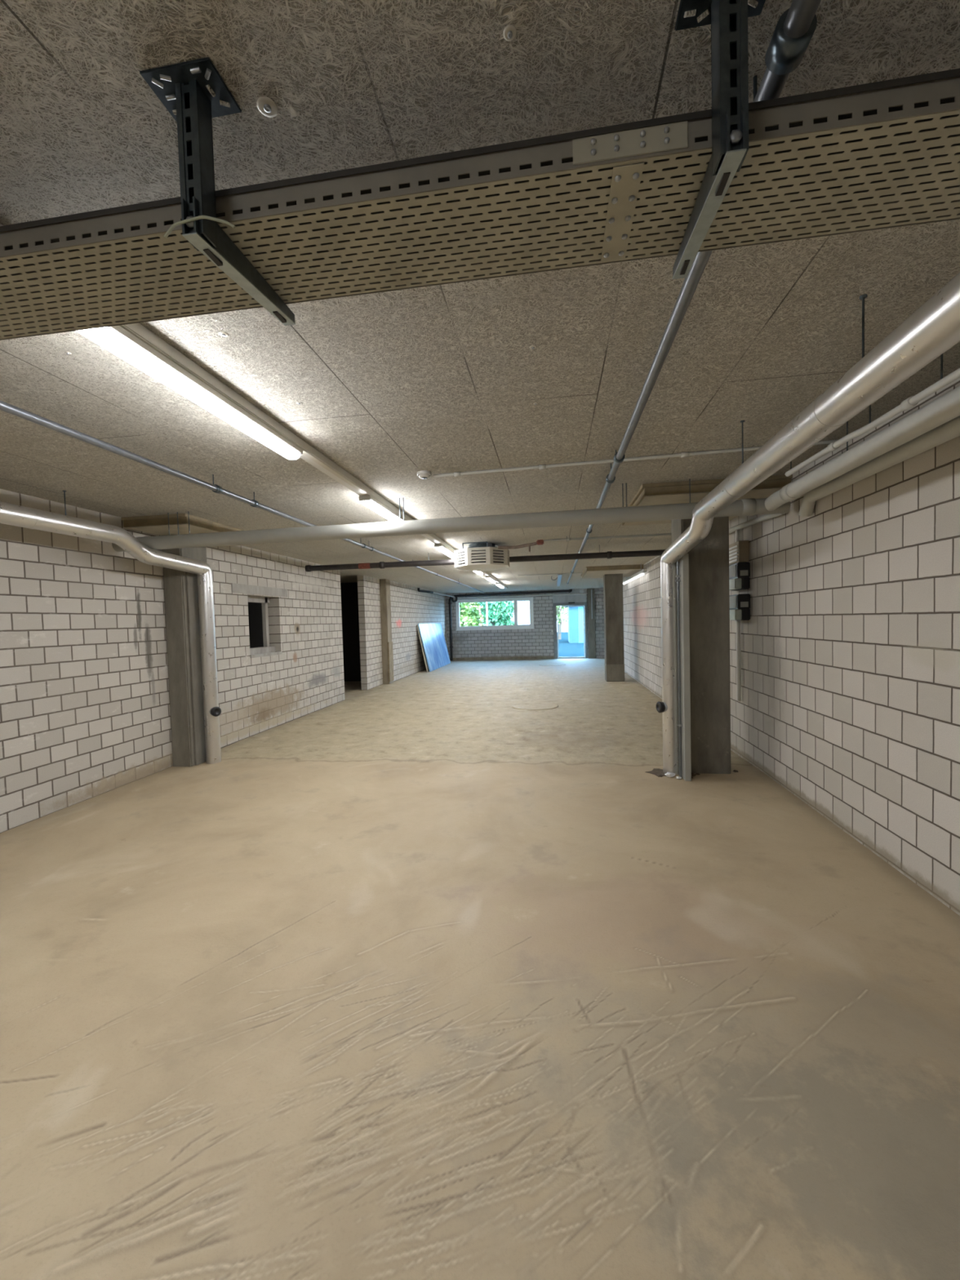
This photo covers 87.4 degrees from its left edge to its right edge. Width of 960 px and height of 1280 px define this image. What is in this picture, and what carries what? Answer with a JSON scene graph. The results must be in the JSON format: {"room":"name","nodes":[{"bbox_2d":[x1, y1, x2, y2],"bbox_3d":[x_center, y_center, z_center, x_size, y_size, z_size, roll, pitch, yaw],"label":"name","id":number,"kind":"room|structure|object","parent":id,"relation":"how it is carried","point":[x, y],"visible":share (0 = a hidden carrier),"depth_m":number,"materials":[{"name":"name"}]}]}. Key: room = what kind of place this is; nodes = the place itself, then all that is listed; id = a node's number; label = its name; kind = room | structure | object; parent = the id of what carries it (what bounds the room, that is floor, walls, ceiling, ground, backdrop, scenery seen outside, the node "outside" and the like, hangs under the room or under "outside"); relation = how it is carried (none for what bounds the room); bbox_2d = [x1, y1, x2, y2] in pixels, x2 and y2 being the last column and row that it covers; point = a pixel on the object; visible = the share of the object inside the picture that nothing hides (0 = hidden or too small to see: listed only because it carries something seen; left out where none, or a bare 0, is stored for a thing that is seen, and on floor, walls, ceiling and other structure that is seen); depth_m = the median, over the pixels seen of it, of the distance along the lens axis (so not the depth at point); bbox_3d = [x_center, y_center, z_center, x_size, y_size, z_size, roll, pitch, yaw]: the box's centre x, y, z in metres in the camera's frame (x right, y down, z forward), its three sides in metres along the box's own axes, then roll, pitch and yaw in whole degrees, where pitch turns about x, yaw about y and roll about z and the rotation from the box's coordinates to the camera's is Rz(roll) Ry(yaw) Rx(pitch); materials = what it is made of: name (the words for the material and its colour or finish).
{"room":"empty basement","nodes":[
{"label":"empty basement","id":0,"kind":"room"},
{"bbox_2d":[0,488,344,833],"bbox_3d":[-4.019,0.246,3.044,0.240,2.800,14.850,-1,2,8],"label":"wall","id":1,"kind":"structure","parent":0,"point":[85,712],"depth_m":4.93,"materials":[{"name":"white brick"}]},
{"bbox_2d":[231,582,287,657],"bbox_3d":[-3.519,-0.263,7.577,0.565,1.070,1.440,-1,2,8],"label":"window","id":2,"kind":"structure","parent":1,"relation":"in","point":[265,651],"depth_m":7.71,"materials":[{"name":"concrete"}]},
{"bbox_2d":[248,582,360,681],"bbox_3d":[-3.842,-0.021,10.061,1.500,2.800,7.600,-1,2,8],"label":"wall","id":3,"kind":"structure","parent":0,"point":[349,596],"depth_m":13.73,"materials":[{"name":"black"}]},
{"bbox_2d":[357,575,446,689],"bbox_3d":[-2.103,-0.294,16.078,0.260,2.800,8.580,-1,2,8],"label":"wall","id":4,"kind":"structure","parent":0,"point":[410,607],"depth_m":13.90,"materials":[{"name":"white brick"}]},
{"bbox_2d":[417,587,433,593],"bbox_3d":[-1.759,-1.609,16.399,0.113,0.135,0.969,-1,2,23],"label":"pipe","id":5,"kind":"object","parent":4,"relation":"attached to","point":[419,590],"visible":1,"depth_m":16.29,"materials":[{"name":"plastic"}]},
{"bbox_2d":[433,591,454,597],"bbox_3d":[-1.309,-1.654,18.400,0.044,0.064,3.153,-1,2,10],"label":"pipe","id":6,"kind":"object","parent":5,"relation":"attached to","point":[433,592],"visible":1,"depth_m":18.23,"materials":[{"name":"grey plastic"}]},
{"bbox_2d":[451,596,457,602],"bbox_3d":[-1.013,-1.607,19.901,0.250,0.223,0.080,-1,2,8],"label":"black siphon","id":7,"kind":"object","parent":6,"relation":"hanging from","point":[452,599],"visible":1,"depth_m":19.87,"materials":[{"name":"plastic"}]},
{"bbox_2d":[0,657,959,1279],"bbox_3d":[-0.707,1.283,7.790,8.100,0.019,25.100,-1,2,8],"label":"floor","id":8,"kind":"structure","parent":0,"point":[428,975],"depth_m":1.98,"materials":[{"name":"beige concrete"}]},
{"bbox_2d":[120,513,263,766],"bbox_3d":[-3.151,0.080,5.784,0.735,2.719,1.410,-1,2,8],"label":"concrete column","id":9,"kind":"structure","parent":8,"relation":"on","point":[175,581],"depth_m":5.62,"materials":[{"name":"grey concrete"}]},
{"bbox_2d":[185,572,205,765],"bbox_3d":[-3.223,0.321,5.806,0.055,2.200,0.294,-1,2,8],"label":"duct","id":10,"kind":"object","parent":9,"relation":"attached to","point":[192,591],"visible":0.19,"depth_m":5.72,"materials":[{"name":"metal"}]},
{"bbox_2d":[379,578,394,684],"bbox_3d":[-2.461,-0.211,13.069,0.275,2.719,0.360,-1,2,8],"label":"concrete column","id":11,"kind":"structure","parent":8,"relation":"on","point":[384,584],"depth_m":12.93,"materials":[{"name":"grey concrete"}]},
{"bbox_2d":[416,625,429,671],"bbox_3d":[-1.603,0.207,17.305,0.346,1.481,3.190,-1,2,8],"label":"sheet","id":12,"kind":"object","parent":8,"relation":"on","point":[417,626],"visible":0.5,"depth_m":15.83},
{"bbox_2d":[417,622,450,671],"bbox_3d":[-1.537,0.181,17.431,0.391,1.521,3.320,-1,2,8],"label":"sheet","id":13,"kind":"object","parent":8,"relation":"on","point":[437,655],"visible":1,"depth_m":17.16,"materials":[{"name":"blue plastic"}]},
{"bbox_2d":[448,596,453,660],"bbox_3d":[-1.153,-0.457,20.131,0.173,2.571,0.135,-1,2,8],"label":"drain pipe","id":14,"kind":"object","parent":8,"relation":"on","point":[451,597],"visible":0.96,"depth_m":20.09,"materials":[{"name":"plastic"}]},
{"bbox_2d":[586,587,595,658],"bbox_3d":[4.309,-0.633,19.414,0.280,2.719,0.120,-1,2,8],"label":"concrete column","id":15,"kind":"structure","parent":8,"relation":"on","point":[591,622],"depth_m":19.36,"materials":[{"name":"grey concrete"}]},
{"bbox_2d":[591,589,592,618],"bbox_3d":[4.294,-1.374,19.284,0.040,1.130,0.040,-1,2,8],"label":"conduit","id":16,"kind":"object","parent":15,"relation":"attached to","point":[591,589],"visible":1,"depth_m":19.27,"materials":[{"name":"metal"}]},
{"bbox_2d":[580,564,643,681],"bbox_3d":[3.167,-0.333,12.219,1.240,2.719,2.140,-1,2,8],"label":"concrete column","id":17,"kind":"structure","parent":8,"relation":"on","point":[612,575],"depth_m":12.15,"materials":[{"name":"grey concrete"}]},
{"bbox_2d":[644,768,666,777],"bbox_3d":[1.781,1.316,4.976,0.223,0.010,0.256,-3,2,-25],"label":"broken screed","id":18,"kind":"object","parent":8,"relation":"on","point":[657,771],"visible":0.68,"depth_m":4.98,"materials":[{"name":"grey concrete"}]},
{"bbox_2d":[664,772,675,777],"bbox_3d":[1.825,1.295,4.838,0.090,0.044,0.072,-2,2,-20],"label":"foil","id":19,"kind":"object","parent":8,"relation":"on","point":[668,774],"visible":1,"depth_m":4.82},
{"bbox_2d":[622,474,792,773],"bbox_3d":[2.145,-0.036,5.038,1.205,2.719,1.460,-1,2,8],"label":"concrete column","id":20,"kind":"structure","parent":8,"relation":"on","point":[708,560],"depth_m":4.85,"materials":[{"name":"grey concrete"}]},
{"bbox_2d":[675,553,691,781],"bbox_3d":[1.918,0.259,4.784,0.095,2.120,0.250,-1,2,8],"label":"duct","id":21,"kind":"object","parent":20,"relation":"attached to","point":[682,564],"visible":0.91,"depth_m":4.69,"materials":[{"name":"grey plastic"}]},
{"bbox_2d":[0,0,959,593],"bbox_3d":[-0.826,-1.518,7.742,8.200,0.200,25.200,-1,2,8],"label":"ceiling","id":22,"kind":"structure","parent":0,"point":[392,386],"depth_m":1.87,"materials":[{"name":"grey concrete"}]},
{"bbox_2d":[0,490,221,764],"bbox_3d":[-3.821,0.285,0.791,0.216,2.720,10.249,-1,2,8],"label":"pipe","id":23,"kind":"object","parent":22,"relation":"attached to","point":[11,514],"visible":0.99,"depth_m":5.20,"materials":[{"name":"silver metal"}]},
{"bbox_2d":[139,57,295,325],"bbox_3d":[-0.588,-1.019,1.240,0.158,0.324,0.432,-1,2,8],"label":"hanger","id":24,"kind":"object","parent":22,"relation":"attached to","point":[193,92],"visible":1,"depth_m":1.07,"materials":[{"name":"metal"}]},
{"bbox_2d":[164,215,235,238],"bbox_3d":[-0.587,-0.864,1.047,0.158,0.034,0.010,-1,2,6],"label":"cable tie","id":25,"kind":"object","parent":24,"relation":"attached to","point":[199,217],"visible":1,"depth_m":1.04,"materials":[{"name":"plastic"}]},
{"bbox_2d":[0,68,959,340],"bbox_3d":[-1.156,-0.953,1.350,4.805,0.074,0.306,-1,2,8],"label":"cable tray","id":26,"kind":"object","parent":24,"relation":"on","point":[882,154],"visible":0.98,"depth_m":1.14,"materials":[{"name":"metal"}]},
{"bbox_2d":[218,331,228,337],"bbox_3d":[-1.003,-1.194,1.967,0.035,0.006,0.035,-1,2,8],"label":"anchor","id":27,"kind":"object","parent":22,"relation":"attached to","point":[223,334],"visible":1,"depth_m":1.96,"materials":[{"name":"silver metal"}]},
{"bbox_2d":[0,400,484,593],"bbox_3d":[-1.527,-1.307,6.993,0.059,0.127,23.300,-1,2,8],"label":"conduit pipe","id":28,"kind":"object","parent":22,"relation":"hanging from","point":[5,406],"visible":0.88,"depth_m":3.17,"materials":[{"name":"metal"}]},
{"bbox_2d":[0,223,507,588],"bbox_3d":[-0.690,-1.305,6.265,0.110,0.124,22.100,-1,2,8],"label":"lamp","id":29,"kind":"object","parent":22,"relation":"attached to","point":[116,340],"depth_m":2.36,"materials":[{"name":"white plastic"}]},
{"bbox_2d":[485,577,495,582],"bbox_3d":[0.280,-1.550,12.981,0.092,0.058,1.420,-1,2,8],"label":"diffuser","id":30,"kind":"object","parent":29,"relation":"attached to","point":[491,580],"depth_m":12.87,"materials":[{"name":"white plastic"}]},
{"bbox_2d":[256,96,278,117],"bbox_3d":[-0.470,-1.177,1.111,0.044,0.006,0.044,-1,2,8],"label":"anchor","id":31,"kind":"object","parent":22,"relation":"attached to","point":[266,106],"visible":1,"depth_m":1.11,"materials":[{"name":"silver metal"}]},
{"bbox_2d":[417,470,431,479],"bbox_3d":[-0.427,-1.261,3.852,0.110,0.045,0.110,-1,2,8],"label":"smoke detector","id":32,"kind":"object","parent":22,"relation":"attached to","point":[424,476],"visible":1,"depth_m":3.82,"materials":[{"name":"white plastic"}]},
{"bbox_2d":[111,479,791,551],"bbox_3d":[-0.555,-1.129,4.584,6.231,0.356,0.143,-1,2,8],"label":"drain pipe","id":33,"kind":"object","parent":22,"relation":"hanging from","point":[742,507],"visible":0.94,"depth_m":4.49,"materials":[{"name":"grey plastic"}]},
{"bbox_2d":[453,541,509,571],"bbox_3d":[0.035,-1.248,7.578,0.794,0.375,0.794,-1,2,8],"label":"heater","id":34,"kind":"object","parent":22,"relation":"hanging from","point":[479,556],"visible":1,"depth_m":7.28,"materials":[{"name":"beige metal"}]},
{"bbox_2d":[305,544,665,572],"bbox_3d":[0.058,-1.344,8.148,6.115,0.228,0.115,-1,2,8],"label":"drain pipe","id":35,"kind":"object","parent":22,"relation":"hanging from","point":[609,554],"visible":0.93,"depth_m":8.04,"materials":[{"name":"metal"}]},
{"bbox_2d":[502,24,516,41],"bbox_3d":[0.059,-1.187,0.984,0.026,0.006,0.026,-1,2,8],"label":"anchor","id":36,"kind":"object","parent":22,"relation":"attached to","point":[509,33],"visible":1,"depth_m":0.98,"materials":[{"name":"silver metal"}]},
{"bbox_2d":[453,589,572,597],"bbox_3d":[1.261,-1.831,19.745,4.645,0.167,0.122,-1,2,8],"label":"drain pipe","id":37,"kind":"object","parent":22,"relation":"attached to","point":[569,590],"visible":0.98,"depth_m":19.70,"materials":[{"name":"plastic"}]},
{"bbox_2d":[529,345,537,349],"bbox_3d":[0.224,-1.234,2.121,0.031,0.006,0.031,-1,2,8],"label":"anchor","id":38,"kind":"object","parent":22,"relation":"attached to","point":[531,347],"visible":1,"depth_m":2.12,"materials":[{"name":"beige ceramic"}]},
{"bbox_2d":[517,572,582,575],"bbox_3d":[2.324,-1.670,12.564,2.750,0.018,0.018,-1,2,7],"label":"cable","id":39,"kind":"object","parent":22,"relation":"attached to","point":[579,572],"visible":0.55,"depth_m":12.63,"materials":[{"name":"grey plastic"}]},
{"bbox_2d":[556,573,562,586],"bbox_3d":[2.338,-1.751,14.859,0.100,0.040,4.400,-1,2,8],"label":"batten","id":40,"kind":"object","parent":22,"relation":"attached to","point":[559,575],"visible":1,"depth_m":14.01,"materials":[{"name":"metal"}]},
{"bbox_2d":[542,533,671,542],"bbox_3d":[1.908,-1.426,6.895,2.090,0.070,0.043,-1,2,8],"label":"pipe","id":41,"kind":"object","parent":22,"relation":"attached to","point":[566,539],"visible":0.86,"depth_m":6.90,"materials":[{"name":"grey plastic"}]},
{"bbox_2d":[497,539,543,551],"bbox_3d":[0.577,-1.319,7.114,0.656,0.158,0.086,-1,2,13],"label":"pipe","id":42,"kind":"object","parent":41,"relation":"attached to","point":[540,542],"visible":1,"depth_m":7.09,"materials":[{"name":"grey metal"}]},
{"bbox_2d":[622,564,647,584],"bbox_3d":[3.607,-1.556,11.852,0.070,0.275,3.200,-1,2,8],"label":"lamp","id":43,"kind":"object","parent":22,"relation":"hanging from","point":[641,573],"visible":0.85,"depth_m":11.30,"materials":[{"name":"grey plastic"}]},
{"bbox_2d":[622,573,644,584],"bbox_3d":[3.625,-1.441,11.956,0.054,0.037,2.900,-1,2,8],"label":"diffuser","id":44,"kind":"object","parent":43,"relation":"attached to","point":[637,575],"depth_m":11.74,"materials":[{"name":"white plastic"}]},
{"bbox_2d":[433,440,837,477],"bbox_3d":[1.036,-1.301,3.629,2.844,0.033,0.033,-1,2,11],"label":"conduit","id":45,"kind":"object","parent":22,"relation":"attached to","point":[682,454],"visible":0.91,"depth_m":3.65,"materials":[{"name":"grey plastic"}]},
{"bbox_2d":[566,0,821,584],"bbox_3d":[1.172,-1.307,5.085,0.068,0.134,20.300,-1,2,8],"label":"conduit pipe","id":46,"kind":"object","parent":22,"relation":"hanging from","point":[793,32],"visible":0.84,"depth_m":1.00,"materials":[{"name":"metal"}]},
{"bbox_2d":[672,0,765,279],"bbox_3d":[0.479,-1.042,1.085,0.158,0.324,0.432,-1,2,8],"label":"hanger","id":47,"kind":"object","parent":22,"relation":"attached to","point":[727,19],"visible":1,"depth_m":0.93,"materials":[{"name":"metal"}]},
{"bbox_2d":[655,272,959,774],"bbox_3d":[1.136,0.179,-0.002,0.259,2.720,10.110,-1,2,8],"label":"pipe","id":48,"kind":"object","parent":22,"relation":"attached to","point":[933,329],"visible":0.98,"depth_m":2.14,"materials":[{"name":"silver metal"}]},
{"bbox_2d":[764,386,959,511],"bbox_3d":[1.715,-1.021,-0.495,0.128,0.318,9.396,-1,2,8],"label":"pipe","id":49,"kind":"object","parent":22,"relation":"hanging from","point":[945,408],"visible":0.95,"depth_m":2.72,"materials":[{"name":"grey plastic"}]},
{"bbox_2d":[785,353,959,476],"bbox_3d":[1.585,-1.067,-0.754,0.049,0.198,8.850,-1,2,8],"label":"conduit pipe","id":50,"kind":"object","parent":22,"relation":"hanging from","point":[912,401],"visible":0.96,"depth_m":2.53,"materials":[{"name":"grey plastic"}]},
{"bbox_2d":[445,587,604,660],"bbox_3d":[1.738,-0.546,20.002,6.700,2.800,0.300,-1,2,8],"label":"wall","id":51,"kind":"structure","parent":0,"point":[538,641],"depth_m":19.90,"materials":[{"name":"grey brick"}]},
{"bbox_2d":[455,596,534,631],"bbox_3d":[0.575,-1.035,20.018,3.135,1.250,0.140,-1,2,8],"label":"window","id":52,"kind":"structure","parent":51,"relation":"in","point":[516,626],"depth_m":19.93,"materials":[{"name":"white plastic"}]},
{"bbox_2d":[449,656,553,660],"bbox_3d":[0.759,0.722,20.029,4.300,0.120,0.030,-1,2,8],"label":"baseboard","id":53,"kind":"structure","parent":51,"relation":"attached to","point":[519,657],"depth_m":19.99,"materials":[{"name":"concrete"}]},
{"bbox_2d":[457,592,603,598],"bbox_3d":[1.931,-1.741,19.702,5.720,0.056,0.056,-1,2,8],"label":"pipe","id":54,"kind":"object","parent":51,"relation":"attached to","point":[582,593],"visible":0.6,"depth_m":19.70,"materials":[{"name":"grey plastic"}]},
{"bbox_2d":[552,588,586,603],"bbox_3d":[3.502,-1.703,19.689,1.290,0.560,0.300,-1,2,8],"label":"trim","id":55,"kind":"structure","parent":51,"relation":"attached to","point":[579,597],"depth_m":19.53,"materials":[{"name":"paint"}]},
{"bbox_2d":[552,601,587,658],"bbox_3d":[3.533,-0.367,19.669,1.300,2.190,0.259,-1,2,8],"label":"door","id":56,"kind":"structure","parent":51,"relation":"in","point":[564,604],"depth_m":19.60,"materials":[{"name":"metal"}]},
{"bbox_2d":[622,377,959,915],"bbox_3d":[3.151,-0.101,7.074,0.200,2.800,24.900,-1,2,8],"label":"wall","id":57,"kind":"structure","parent":0,"point":[850,703],"depth_m":3.29,"materials":[{"name":"white brick"}]},
{"bbox_2d":[735,529,740,542],"bbox_3d":[2.740,-1.106,5.342,0.044,0.160,0.044,-1,2,8],"label":"conduit","id":58,"kind":"object","parent":57,"relation":"attached to","point":[737,531],"visible":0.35,"depth_m":5.33,"materials":[{"name":"grey plastic"}]},
{"bbox_2d":[728,540,748,564],"bbox_3d":[2.722,-0.917,5.332,0.105,0.215,0.400,-1,2,8],"label":"board","id":59,"kind":"object","parent":57,"relation":"attached to","point":[739,550],"visible":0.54,"depth_m":5.15,"materials":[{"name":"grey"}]},
{"bbox_2d":[736,620,741,701],"bbox_3d":[2.776,0.218,5.392,0.044,0.870,0.044,-1,2,8],"label":"conduit","id":60,"kind":"object","parent":57,"relation":"attached to","point":[738,622],"visible":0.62,"depth_m":5.38,"materials":[{"name":"grey plastic"}]},
{"bbox_2d":[728,562,750,591],"bbox_3d":[2.708,-0.663,5.308,0.137,0.270,0.394,-1,2,8],"label":"box","id":61,"kind":"object","parent":57,"relation":"attached to","point":[739,572],"visible":0.8,"depth_m":5.13,"materials":[{"name":"black plastic"}]},
{"bbox_2d":[728,577,741,590],"bbox_3d":[2.673,-0.586,5.303,0.066,0.108,0.300,-1,2,8],"label":"socket","id":62,"kind":"object","parent":61,"relation":"attached to","point":[735,584],"depth_m":5.18,"materials":[{"name":"white plastic"}]},
{"bbox_2d":[729,593,750,620],"bbox_3d":[2.716,-0.343,5.320,0.137,0.270,0.394,-1,2,8],"label":"box","id":63,"kind":"object","parent":57,"relation":"attached to","point":[740,604],"visible":0.84,"depth_m":5.14,"materials":[{"name":"black plastic"}]},
{"bbox_2d":[729,609,742,620],"bbox_3d":[2.682,-0.266,5.315,0.066,0.108,0.300,-1,2,8],"label":"socket","id":64,"kind":"object","parent":63,"relation":"attached to","point":[735,615],"depth_m":5.18,"materials":[{"name":"white plastic"}]},
{"bbox_2d":[728,513,784,533],"bbox_3d":[2.712,-1.166,5.232,0.062,0.122,1.982,-1,2,8],"label":"conduit pipe","id":65,"kind":"object","parent":57,"relation":"attached to","point":[765,517],"visible":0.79,"depth_m":4.84,"materials":[{"name":"grey plastic"}]},
{"bbox_2d":[798,415,959,516],"bbox_3d":[1.851,-0.849,-0.627,0.090,0.188,9.159,-1,2,8],"label":"pipe","id":66,"kind":"object","parent":57,"relation":"attached to","point":[949,430],"visible":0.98,"depth_m":2.88,"materials":[{"name":"grey plastic"}]},
{"label":"outside","id":67,"kind":"structure","parent":0,"visible":0},
{"bbox_2d":[556,631,585,657],"bbox_3d":[7.929,-0.636,54.547,120.000,0.100,69.800,-1,2,8],"label":"ground","id":68,"kind":"structure","parent":67,"point":[566,648],"depth_m":27.00,"materials":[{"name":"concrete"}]},
{"bbox_2d":[459,602,481,626],"bbox_3d":[-1.508,-1.462,29.824,3.270,4.001,3.100,-1,2,8],"label":"tree","id":69,"kind":"object","parent":68,"relation":"on","point":[468,616],"visible":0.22,"depth_m":29.31,"materials":[{"name":"green plant"}]},
{"bbox_2d":[485,601,488,626],"bbox_3d":[0.353,-1.948,26.667,0.100,5.020,0.100,-1,2,8],"label":"lamp post","id":70,"kind":"object","parent":68,"relation":"on","point":[486,610],"visible":0.2,"depth_m":26.65,"materials":[{"name":"metal"}]},
{"bbox_2d":[470,602,514,626],"bbox_3d":[0.817,-1.963,34.221,3.141,4.541,3.596,-1,2,8],"label":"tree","id":71,"kind":"object","parent":68,"relation":"on","point":[476,606],"visible":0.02,"depth_m":33.43,"materials":[{"name":"green plant"}]},
{"bbox_2d":[476,600,514,626],"bbox_3d":[1.102,-1.259,29.238,2.153,3.497,2.584,0,2,27],"label":"tree","id":72,"kind":"object","parent":68,"relation":"on","point":[500,613],"visible":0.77,"depth_m":28.43,"materials":[{"name":"green plant"}]},
{"bbox_2d":[510,600,568,631],"bbox_3d":[13.063,-4.652,62.638,20.000,7.000,8.000,-1,2,8],"label":"building","id":73,"kind":"structure","parent":68,"relation":"on","point":[523,606],"depth_m":59.76,"materials":[{"name":"white"}]},
{"bbox_2d":[556,605,568,639],"bbox_3d":[5.929,-2.244,38.425,2.199,4.508,2.233,-1,2,8],"label":"tree","id":74,"kind":"object","parent":68,"relation":"on","point":[559,612],"visible":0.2,"depth_m":38.26,"materials":[{"name":"green plant"}]},
{"bbox_2d":[566,604,585,643],"bbox_3d":[7.756,-1.226,33.665,3.900,2.650,3.500,-1,2,8],"label":"garden shed","id":75,"kind":"object","parent":68,"relation":"on","point":[575,614],"visible":0.21,"depth_m":32.41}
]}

